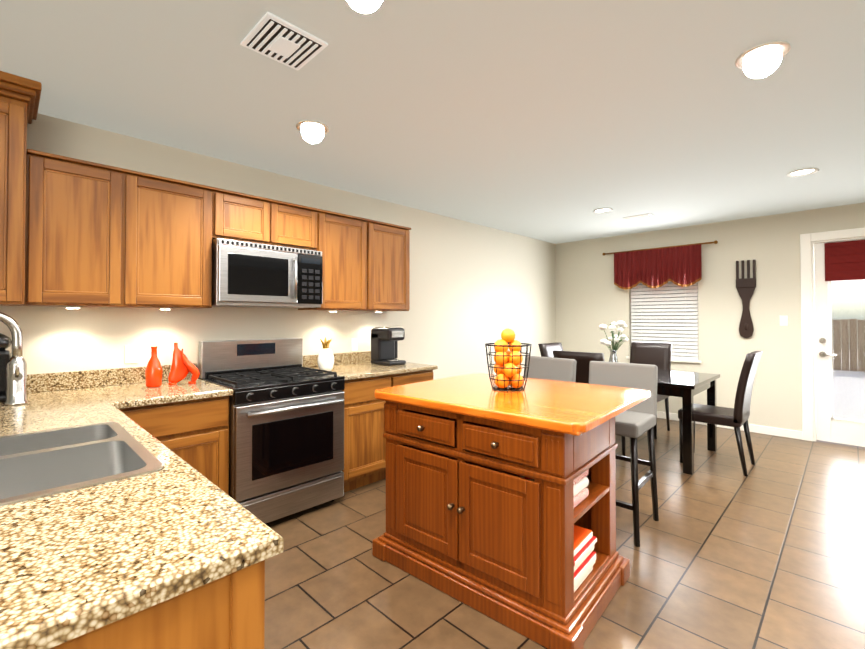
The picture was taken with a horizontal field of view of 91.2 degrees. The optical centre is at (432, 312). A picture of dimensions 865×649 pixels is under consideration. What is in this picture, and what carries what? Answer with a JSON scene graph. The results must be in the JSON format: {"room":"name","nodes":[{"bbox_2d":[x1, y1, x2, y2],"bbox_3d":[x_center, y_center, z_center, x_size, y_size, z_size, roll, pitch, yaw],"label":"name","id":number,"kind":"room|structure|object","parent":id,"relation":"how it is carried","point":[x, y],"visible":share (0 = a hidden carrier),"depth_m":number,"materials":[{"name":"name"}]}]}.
{"room":"kitchen","nodes":[
{"label":"kitchen","id":0,"kind":"room"},
{"bbox_2d":[0,113,555,379],"bbox_3d":[-1.414,0.121,3.407,0.100,2.531,9.750,-1,-1,45],"label":"wall","id":1,"kind":"structure","parent":0,"point":[475,289],"depth_m":3.80,"materials":[{"name":"beige paint"}]},
{"bbox_2d":[0,71,41,305],"bbox_3d":[-2.458,-0.602,1.951,0.462,1.118,0.934,-1,-1,45],"label":"upper cabinet","id":2,"kind":"object","parent":1,"relation":"attached to","point":[19,100],"visible":1,"depth_m":2.09,"materials":[{"name":"brown wood"}]},
{"bbox_2d":[23,149,142,308],"bbox_3d":[-2.045,-0.439,2.465,0.328,0.806,0.477,-1,-1,45],"label":"upper cabinet","id":3,"kind":"object","parent":1,"relation":"attached to","point":[99,235],"depth_m":2.34,"materials":[{"name":"brown wood"}]},
{"bbox_2d":[125,345,137,362],"bbox_3d":[-1.967,0.273,2.764,0.009,0.116,0.072,-1,-1,45],"label":"electrical outlet plate","id":4,"kind":"object","parent":1,"relation":"attached to","point":[131,353],"depth_m":2.76,"materials":[{"name":"white plastic"}]},
{"bbox_2d":[139,173,214,308],"bbox_3d":[-1.774,-0.435,2.740,0.328,0.806,0.555,-1,-1,45],"label":"upper cabinet","id":5,"kind":"object","parent":1,"relation":"attached to","point":[177,217],"depth_m":2.67,"materials":[{"name":"brown wood"}]},
{"bbox_2d":[215,188,278,245],"bbox_3d":[-1.422,-0.666,3.101,0.328,0.335,0.447,-1,-1,45],"label":"upper cabinet","id":6,"kind":"object","parent":1,"relation":"attached to","point":[239,216],"depth_m":2.98,"materials":[{"name":"brown wood"}]},
{"bbox_2d":[212,238,321,307],"bbox_3d":[-1.260,-0.264,3.171,0.452,0.443,0.774,-1,-1,45],"label":"over-the-range microwave","id":7,"kind":"object","parent":6,"relation":"attached to","point":[249,274],"visible":1,"depth_m":2.99,"materials":[{"name":"silver metal"}]},
{"bbox_2d":[279,201,318,250],"bbox_3d":[-1.187,-0.662,3.339,0.328,0.335,0.447,-1,-1,45],"label":"upper cabinet","id":8,"kind":"object","parent":1,"relation":"attached to","point":[298,224],"depth_m":3.27,"materials":[{"name":"brown wood"}]},
{"bbox_2d":[298,209,374,311],"bbox_3d":[-0.836,-0.422,3.693,0.328,0.806,0.554,-1,-1,45],"label":"upper cabinet","id":9,"kind":"object","parent":1,"relation":"attached to","point":[346,242],"depth_m":3.58,"materials":[{"name":"brown wood"}]},
{"bbox_2d":[351,338,357,350],"bbox_3d":[-0.739,0.304,4.011,0.009,0.116,0.072,-1,-1,45],"label":"electrical outlet plate","id":10,"kind":"object","parent":1,"relation":"attached to","point":[354,342],"depth_m":4.01,"materials":[{"name":"white plastic"}]},
{"bbox_2d":[375,221,410,311],"bbox_3d":[-0.531,-0.418,4.002,0.328,0.806,0.575,-1,-1,45],"label":"upper cabinet","id":11,"kind":"object","parent":1,"relation":"attached to","point":[392,241],"depth_m":3.94,"materials":[{"name":"brown wood"}]},
{"bbox_2d":[0,0,864,243],"bbox_3d":[1.259,-1.231,0.795,7.600,0.100,9.750,-1,-1,45],"label":"ceiling","id":12,"kind":"structure","parent":0,"point":[555,121],"depth_m":2.28,"materials":[{"name":"grey paint"}]},
{"bbox_2d":[240,12,327,70],"bbox_3d":[-0.641,-1.154,1.830,0.270,0.023,0.270,-1,-1,45],"label":"ceiling vent","id":13,"kind":"object","parent":12,"relation":"in","point":[277,39],"depth_m":1.80,"materials":[{"name":"silver metal"}]},
{"bbox_2d":[296,120,328,134],"bbox_3d":[-0.746,-1.149,2.635,0.199,0.010,0.199,0,-1,6],"label":"recessed light","id":14,"kind":"object","parent":12,"relation":"in","point":[311,127],"depth_m":2.64,"materials":[{"name":"white"}]},
{"bbox_2d":[352,0,382,3],"bbox_3d":[-0.242,-1.164,1.493,0.199,0.010,0.199,0,-1,6],"label":"recessed light","id":15,"kind":"object","parent":12,"relation":"in","point":[359,1],"depth_m":1.58,"materials":[{"name":"white"}]},
{"bbox_2d":[593,208,612,212],"bbox_3d":[1.875,-1.121,4.656,0.199,0.010,0.199,0,-1,6],"label":"recessed light","id":16,"kind":"object","parent":12,"relation":"in","point":[603,210],"depth_m":4.67,"materials":[{"name":"white"}]},
{"bbox_2d":[623,214,653,220],"bbox_3d":[2.417,-1.115,4.964,0.300,0.014,0.160,-1,-1,45],"label":"ceiling vent","id":17,"kind":"object","parent":12,"relation":"in","point":[644,215],"depth_m":4.94,"materials":[{"name":"silver metal"}]},
{"bbox_2d":[735,41,790,68],"bbox_3d":[1.487,-1.159,1.910,0.199,0.010,0.199,-1,-1,39],"label":"recessed light","id":18,"kind":"object","parent":12,"relation":"in","point":[761,55],"depth_m":1.91,"materials":[{"name":"white"}]},
{"bbox_2d":[787,168,818,176],"bbox_3d":[3.009,-1.137,3.442,0.199,0.010,0.199,-1,-1,39],"label":"recessed light","id":19,"kind":"object","parent":12,"relation":"in","point":[802,172],"depth_m":3.45,"materials":[{"name":"white"}]},
{"bbox_2d":[264,418,864,648],"bbox_3d":[1.259,1.400,0.759,7.600,0.100,9.750,-1,-1,45],"label":"floor","id":20,"kind":"structure","parent":0,"point":[768,552],"depth_m":2.27,"materials":[{"name":"tile"}]},
{"bbox_2d":[119,407,137,423],"bbox_3d":[-2.243,0.929,2.009,0.659,0.876,1.247,-1,-1,45],"label":"base cabinet","id":21,"kind":"object","parent":20,"relation":"on","point":[132,412],"depth_m":2.23,"materials":[{"name":"brown wood"}]},
{"bbox_2d":[0,369,283,634],"bbox_3d":[-1.450,0.411,1.475,2.547,0.140,0.750,-1,-1,45],"label":"countertop","id":22,"kind":"structure","parent":21,"relation":"on","point":[75,563],"depth_m":0.88,"materials":[{"name":"stone"}]},
{"bbox_2d":[0,333,11,401],"bbox_3d":[-2.331,0.268,2.116,0.216,0.370,0.335,-1,-1,45],"label":"stand mixer","id":23,"kind":"object","parent":22,"relation":"on","point":[5,343],"visible":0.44,"depth_m":2.18,"materials":[{"name":"black plastic"}]},
{"bbox_2d":[0,312,28,405],"bbox_3d":[-2.114,0.220,2.021,0.137,0.464,0.277,-1,-1,45],"label":"faucet","id":24,"kind":"object","parent":22,"relation":"on","point":[16,388],"visible":1,"depth_m":2.08,"materials":[{"name":"silver metal"}]},
{"bbox_2d":[0,421,162,505],"bbox_3d":[-1.204,0.543,1.280,0.775,0.213,0.510,-1,-1,45],"label":"sink","id":25,"kind":"object","parent":22,"relation":"in","point":[37,464],"visible":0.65,"depth_m":1.38,"materials":[{"name":"silver metal"}]},
{"bbox_2d":[138,395,228,494],"bbox_3d":[-1.654,0.937,2.608,0.659,0.876,0.546,-1,-1,45],"label":"base cabinet","id":26,"kind":"object","parent":20,"relation":"on","point":[197,430],"depth_m":2.45,"materials":[{"name":"brown wood"}]},
{"bbox_2d":[104,363,232,401],"bbox_3d":[-1.648,0.426,2.593,0.697,0.140,0.567,-1,-1,45],"label":"countertop","id":27,"kind":"structure","parent":26,"relation":"on","point":[182,391],"depth_m":2.60,"materials":[{"name":"stone"}]},
{"bbox_2d":[145,343,199,387],"bbox_3d":[-1.645,0.328,2.691,0.299,0.268,0.109,1,-1,-42],"label":"decor","id":28,"kind":"object","parent":27,"relation":"on","point":[182,366],"visible":1,"depth_m":2.70,"materials":[{"name":"orange ceramic"}]},
{"bbox_2d":[198,338,344,523],"bbox_3d":[-1.133,0.794,3.031,0.754,1.175,0.778,-1,-1,45],"label":"range","id":29,"kind":"object","parent":20,"relation":"on","point":[286,432],"visible":0.92,"depth_m":2.84,"materials":[{"name":"silver metal"}]},
{"bbox_2d":[342,374,401,491],"bbox_3d":[-0.715,0.950,3.561,0.659,0.876,0.559,-1,-1,45],"label":"base cabinet","id":30,"kind":"object","parent":20,"relation":"on","point":[364,441],"depth_m":3.30,"materials":[{"name":"brown wood"}]},
{"bbox_2d":[402,370,432,384],"bbox_3d":[-0.414,0.954,3.867,0.659,0.876,0.568,-1,-1,45],"label":"base cabinet","id":31,"kind":"object","parent":20,"relation":"on","point":[421,376],"depth_m":3.69,"materials":[{"name":"brown wood"}]},
{"bbox_2d":[303,351,437,380],"bbox_3d":[-0.547,0.441,3.711,0.697,0.140,0.997,-1,-1,45],"label":"countertop","id":32,"kind":"structure","parent":31,"relation":"on","point":[351,365],"depth_m":3.66,"materials":[{"name":"stone"}]},
{"bbox_2d":[317,338,333,370],"bbox_3d":[-0.862,0.329,3.423,0.132,0.285,0.132,-1,-1,45],"label":"pineapple","id":33,"kind":"object","parent":32,"relation":"on","point":[325,359],"visible":0.96,"depth_m":3.38,"materials":[{"name":"white ceramic"}]},
{"bbox_2d":[370,327,405,365],"bbox_3d":[-0.401,0.306,3.956,0.290,0.345,0.235,-1,-1,45],"label":"coffee maker","id":34,"kind":"object","parent":32,"relation":"on","point":[384,345],"visible":0.98,"depth_m":3.90,"materials":[{"name":"black plastic"}]},
{"bbox_2d":[372,397,629,648],"bbox_3d":[0.424,0.935,2.380,1.212,0.875,1.057,-1,-1,45],"label":"kitchen island","id":35,"kind":"object","parent":20,"relation":"on","point":[474,520],"depth_m":1.96,"materials":[{"name":"brown wood"}]},
{"bbox_2d":[375,373,650,440],"bbox_3d":[0.456,0.472,2.435,1.296,0.050,1.148,-1,-1,45],"label":"island countertop","id":36,"kind":"structure","parent":35,"relation":"on","point":[555,408],"depth_m":2.14,"materials":[{"name":"orange wood"}]},
{"bbox_2d":[485,343,531,390],"bbox_3d":[0.443,0.315,2.475,0.273,0.262,0.273,-1,-1,45],"label":"fruit basket","id":37,"kind":"object","parent":36,"relation":"on","point":[503,368],"visible":0.81,"depth_m":2.40,"materials":[{"name":"black metal"}]},
{"bbox_2d":[493,328,523,387],"bbox_3d":[0.444,0.266,2.476,0.175,0.346,0.179,-1,-1,45],"label":"oranges","id":38,"kind":"object","parent":37,"relation":"in","point":[507,335],"visible":0.94,"depth_m":2.43,"materials":[{"name":"orange food"}]},
{"bbox_2d":[519,466,588,507],"bbox_3d":[0.570,0.800,1.984,0.240,0.148,0.260,-1,-1,41],"label":"towel","id":39,"kind":"object","parent":35,"relation":"in","point":[580,489],"visible":0.23,"depth_m":1.93,"materials":[{"name":"white fabric"}]},
{"bbox_2d":[574,525,596,591],"bbox_3d":[0.589,1.127,1.984,0.264,0.184,0.282,-1,-1,41],"label":"books","id":40,"kind":"object","parent":35,"relation":"in","point":[585,540],"visible":0.38,"depth_m":1.92,"materials":[{"name":"red"}]},
{"bbox_2d":[538,342,562,357],"bbox_3d":[1.603,0.888,4.897,0.585,1.042,0.450,-1,-1,45],"label":"dining chair","id":41,"kind":"object","parent":20,"relation":"on","point":[547,349],"visible":0.1,"depth_m":4.99,"materials":[{"name":"black leather"}]},
{"bbox_2d":[524,356,576,381],"bbox_3d":[0.782,0.870,3.245,0.485,1.029,0.462,1,-1,-41],"label":"stool","id":42,"kind":"object","parent":20,"relation":"on","point":[556,369],"visible":0.23,"depth_m":3.33,"materials":[{"name":"grey fabric"}]},
{"bbox_2d":[553,350,624,455],"bbox_3d":[1.476,0.875,3.952,0.450,1.042,0.585,-1,-1,45],"label":"dining chair","id":43,"kind":"object","parent":20,"relation":"on","point":[583,359],"visible":0.12,"depth_m":3.75,"materials":[{"name":"black leather"}]},
{"bbox_2d":[589,361,658,546],"bbox_3d":[1.194,0.864,2.811,0.483,1.029,0.507,-1,-1,45],"label":"stool","id":44,"kind":"object","parent":20,"relation":"on","point":[634,423],"visible":0.44,"depth_m":2.80,"materials":[{"name":"grey fabric"}]},
{"bbox_2d":[630,342,671,438],"bbox_3d":[2.525,0.890,5.046,0.450,1.042,0.585,-1,-1,45],"label":"dining chair","id":45,"kind":"object","parent":20,"relation":"on","point":[658,355],"visible":0.33,"depth_m":5.13,"materials":[{"name":"black leather"}]},
{"bbox_2d":[657,369,719,474],"bbox_3d":[2.136,1.015,4.371,1.230,0.770,1.020,-1,-1,45],"label":"dining table","id":46,"kind":"object","parent":20,"relation":"on","point":[686,386],"visible":0.44,"depth_m":3.76,"materials":[{"name":"black wood"}]},
{"bbox_2d":[599,321,628,361],"bbox_3d":[1.930,0.359,4.513,0.298,0.543,0.311,-1,-1,45],"label":"flower vase","id":47,"kind":"object","parent":46,"relation":"on","point":[616,339],"visible":0.94,"depth_m":4.48,"materials":[{"name":"silver metal"}]},
{"bbox_2d":[678,351,762,475],"bbox_3d":[2.647,0.874,3.898,0.585,1.042,0.450,-1,-1,45],"label":"dining chair","id":48,"kind":"object","parent":20,"relation":"on","point":[736,417],"visible":0.98,"depth_m":3.72,"materials":[{"name":"black leather"}]},
{"bbox_2d":[555,203,864,437],"bbox_3d":[4.644,0.132,4.216,7.400,2.531,0.100,-1,-1,45],"label":"wall","id":49,"kind":"structure","parent":0,"point":[591,297],"depth_m":5.16,"materials":[{"name":"beige paint"}]},
{"bbox_2d":[602,240,717,289],"bbox_3d":[2.992,-0.601,5.684,1.422,0.557,0.135,-1,-1,45],"label":"valance","id":50,"kind":"object","parent":49,"relation":"attached to","point":[681,265],"visible":1,"depth_m":5.62,"materials":[{"name":"red fabric"}]},
{"bbox_2d":[626,356,700,362],"bbox_3d":[3.090,0.633,5.689,0.910,0.029,0.090,-1,-1,45],"label":"trim","id":51,"kind":"structure","parent":49,"relation":"attached to","point":[676,360],"depth_m":5.47,"materials":[{"name":"white wood"}]},
{"bbox_2d":[630,281,697,359],"bbox_3d":[3.110,-0.010,5.717,0.834,1.258,0.035,-1,-1,45],"label":"window blinds","id":52,"kind":"object","parent":49,"relation":"attached to","point":[680,331],"visible":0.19,"depth_m":5.66,"materials":[{"name":"grey plastic"}]},
{"bbox_2d":[631,282,698,359],"bbox_3d":[3.143,-0.012,5.751,0.846,1.256,0.010,-1,-1,45],"label":"window","id":53,"kind":"structure","parent":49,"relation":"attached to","point":[666,315],"depth_m":5.71,"materials":[{"name":"grey"}]},
{"bbox_2d":[657,411,801,439],"bbox_3d":[3.034,1.373,5.699,2.940,0.090,0.017,-1,-1,45],"label":"baseboard","id":54,"kind":"structure","parent":49,"relation":"attached to","point":[788,433],"depth_m":4.90,"materials":[{"name":"white wood"}]},
{"bbox_2d":[736,260,755,337],"bbox_3d":[3.721,-0.159,5.024,0.196,0.925,0.024,-1,-1,45],"label":"wall art","id":55,"kind":"object","parent":49,"relation":"attached to","point":[745,287],"visible":1,"depth_m":5.02,"materials":[{"name":"brown wood"}]},
{"bbox_2d":[780,316,787,325],"bbox_3d":[3.977,0.093,4.793,0.070,0.115,0.010,-1,-1,45],"label":"switch plate","id":56,"kind":"object","parent":49,"relation":"attached to","point":[783,320],"visible":1,"depth_m":4.79,"materials":[{"name":"white plastic"}]},
{"bbox_2d":[800,228,864,441],"bbox_3d":[4.508,0.264,4.332,1.100,2.270,0.119,-1,-1,45],"label":"door frame","id":57,"kind":"structure","parent":49,"relation":"attached to","point":[808,339],"depth_m":4.63,"materials":[{"name":"white wood"}]},
{"bbox_2d":[814,239,864,446],"bbox_3d":[4.493,0.312,4.316,0.876,2.143,0.105,-1,-1,45],"label":"patio door","id":58,"kind":"structure","parent":49,"relation":"in","point":[829,428],"depth_m":4.57,"materials":[{"name":"white"}]},
{"bbox_2d":[824,240,864,280],"bbox_3d":[4.489,-0.546,4.324,0.706,0.410,0.020,-1,-1,45],"label":"shade valance","id":59,"kind":"object","parent":58,"relation":"attached to","point":[844,260],"visible":0.96,"depth_m":4.46,"materials":[{"name":"red fabric"}]},
{"label":"outside","id":60,"kind":"structure","parent":0,"visible":0},
{"bbox_2d":[828,349,864,445],"bbox_3d":[13.178,1.541,9.589,24.000,0.100,19.540,-1,-1,45],"label":"patio","id":61,"kind":"structure","parent":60,"point":[845,400],"depth_m":7.55,"materials":[{"name":"beige concrete"}]},
{"bbox_2d":[832,319,864,371],"bbox_3d":[13.561,0.802,8.212,16.492,1.340,0.020,-1,-1,45],"label":"fence","id":62,"kind":"object","parent":61,"relation":"on","point":[847,331],"depth_m":10.95,"materials":[{"name":"brown wood"}]}
]}

